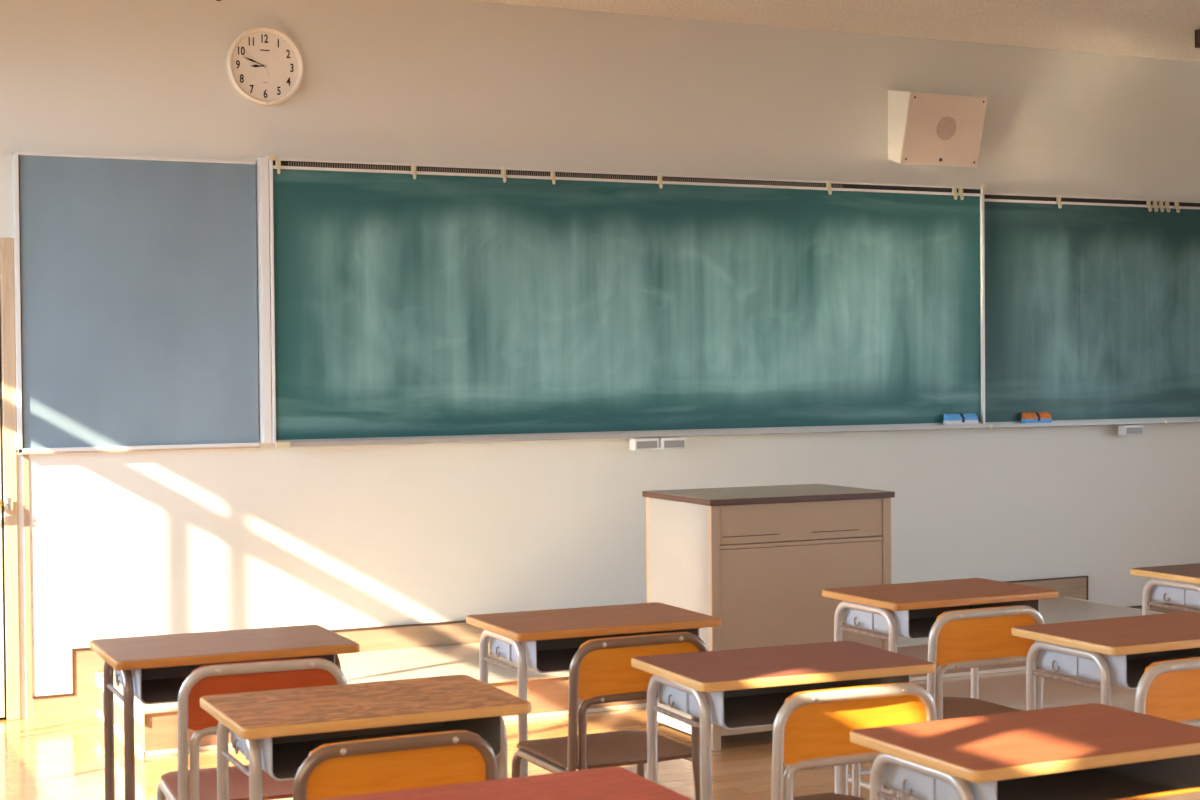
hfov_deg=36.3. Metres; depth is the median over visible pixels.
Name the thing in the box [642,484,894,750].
podium
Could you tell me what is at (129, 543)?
wall
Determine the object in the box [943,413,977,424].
eraser
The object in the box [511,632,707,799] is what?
chair
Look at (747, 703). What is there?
tray
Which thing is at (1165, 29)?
ceiling
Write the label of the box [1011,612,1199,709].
school desk
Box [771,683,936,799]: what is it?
chair
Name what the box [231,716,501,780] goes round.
tray
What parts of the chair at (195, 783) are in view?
leg frame, seat, backrest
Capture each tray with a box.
[115,654,334,704]
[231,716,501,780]
[489,628,698,672]
[658,675,909,729]
[842,600,1038,639]
[883,754,1199,799]
[1035,640,1199,688]
[1149,577,1199,608]
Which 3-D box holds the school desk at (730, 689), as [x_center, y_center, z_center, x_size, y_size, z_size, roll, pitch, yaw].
[0.425,0.954,4.257,0.600,0.700,0.395,-1,1,-23]
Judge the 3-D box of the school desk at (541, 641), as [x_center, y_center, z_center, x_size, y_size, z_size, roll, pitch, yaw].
[-0.018,0.944,5.015,0.600,0.700,0.395,-1,1,-24]
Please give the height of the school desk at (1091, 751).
0.700 m
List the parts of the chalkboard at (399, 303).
frame, rail, chalk drawer, drawer, chalk drawer, drawer, frame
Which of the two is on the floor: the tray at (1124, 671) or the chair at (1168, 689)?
the chair at (1168, 689)
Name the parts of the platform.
edge moulding, edge moulding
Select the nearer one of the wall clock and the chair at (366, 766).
the chair at (366, 766)
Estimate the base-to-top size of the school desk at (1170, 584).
0.700 m
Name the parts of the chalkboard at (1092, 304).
rail, chalk drawer, drawer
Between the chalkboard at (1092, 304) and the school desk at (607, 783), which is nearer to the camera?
the school desk at (607, 783)
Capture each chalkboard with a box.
[256,153,992,449]
[984,192,1199,434]
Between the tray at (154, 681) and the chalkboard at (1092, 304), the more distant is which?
the chalkboard at (1092, 304)
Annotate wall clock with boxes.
[226,26,303,105]
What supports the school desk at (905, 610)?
on the floor
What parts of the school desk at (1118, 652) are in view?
leg frame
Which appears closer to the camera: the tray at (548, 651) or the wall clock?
the tray at (548, 651)
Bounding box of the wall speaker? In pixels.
[888,90,987,166]
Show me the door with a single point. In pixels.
(10, 693)
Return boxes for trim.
[23,454,32,718]
[32,576,1172,698]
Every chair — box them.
[157,658,346,799]
[293,730,497,799]
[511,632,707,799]
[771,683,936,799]
[852,605,1044,799]
[1117,788,1199,799]
[1135,657,1199,726]
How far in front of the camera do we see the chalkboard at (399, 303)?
8.29 m
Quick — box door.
[0,238,20,719]
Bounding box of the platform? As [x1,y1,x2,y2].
[95,597,1164,756]
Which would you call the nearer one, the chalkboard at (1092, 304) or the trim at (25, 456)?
the trim at (25, 456)
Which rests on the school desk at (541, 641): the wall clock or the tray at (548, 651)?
the tray at (548, 651)
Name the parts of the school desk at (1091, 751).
leg frame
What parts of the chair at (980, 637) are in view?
leg frame, seat, backrest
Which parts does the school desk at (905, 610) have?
leg frame, leg frame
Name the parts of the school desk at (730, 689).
leg frame, leg frame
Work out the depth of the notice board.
7.43 m
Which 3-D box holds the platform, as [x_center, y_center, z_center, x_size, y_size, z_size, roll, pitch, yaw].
[0.389,1.149,8.022,4.932,0.167,0.932,-1,1,-25]
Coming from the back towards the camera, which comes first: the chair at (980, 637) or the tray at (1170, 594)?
the tray at (1170, 594)
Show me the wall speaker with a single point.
(938, 129)
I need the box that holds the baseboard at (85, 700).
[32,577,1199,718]
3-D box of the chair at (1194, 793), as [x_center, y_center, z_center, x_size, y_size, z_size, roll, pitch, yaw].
[0.803,0.962,2.928,0.391,0.728,0.458,-1,1,-26]
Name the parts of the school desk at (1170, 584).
leg frame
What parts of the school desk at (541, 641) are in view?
leg frame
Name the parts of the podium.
corner post, panel, corner post, panel, apron panel, panel, panel, corner post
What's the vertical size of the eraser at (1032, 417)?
0.056 m
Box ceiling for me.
[467,0,1199,60]
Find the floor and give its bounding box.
[0,670,1135,799]
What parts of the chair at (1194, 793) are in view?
frame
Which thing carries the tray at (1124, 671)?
on the school desk at (1118, 652)
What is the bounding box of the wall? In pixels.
[0,0,1199,718]
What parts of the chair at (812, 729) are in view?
seat, leg frame, backrest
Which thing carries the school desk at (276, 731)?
on the floor
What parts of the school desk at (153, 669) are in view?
leg frame, leg frame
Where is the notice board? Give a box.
[13,151,259,453]
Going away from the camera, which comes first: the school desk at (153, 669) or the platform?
the school desk at (153, 669)
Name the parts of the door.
panel, strike plate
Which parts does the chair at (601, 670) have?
seat, backrest, leg frame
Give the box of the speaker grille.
[936,116,955,139]
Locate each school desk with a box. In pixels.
[90,625,359,799]
[200,675,530,799]
[315,767,692,799]
[466,602,720,799]
[631,641,935,799]
[822,578,1057,796]
[850,703,1199,799]
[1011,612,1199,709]
[1130,563,1199,614]
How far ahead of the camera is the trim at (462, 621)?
7.92 m
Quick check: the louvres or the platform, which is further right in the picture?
the louvres
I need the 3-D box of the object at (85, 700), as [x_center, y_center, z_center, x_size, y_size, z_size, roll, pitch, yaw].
[0.937,1.084,8.808,7.085,0.260,0.014,-1,1,-25]
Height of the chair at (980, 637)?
0.728 m
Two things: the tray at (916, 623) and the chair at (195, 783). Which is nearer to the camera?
the chair at (195, 783)
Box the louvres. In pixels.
[1195,29,1199,47]
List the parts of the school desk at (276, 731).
leg frame, leg frame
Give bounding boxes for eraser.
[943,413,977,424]
[1021,412,1051,422]
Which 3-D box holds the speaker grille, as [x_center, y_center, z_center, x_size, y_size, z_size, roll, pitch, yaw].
[1.700,-1.333,8.972,0.116,0.112,0.032,-1,1,-25]
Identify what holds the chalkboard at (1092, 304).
attached to the wall
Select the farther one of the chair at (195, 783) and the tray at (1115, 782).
the chair at (195, 783)
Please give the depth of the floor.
6.56 m

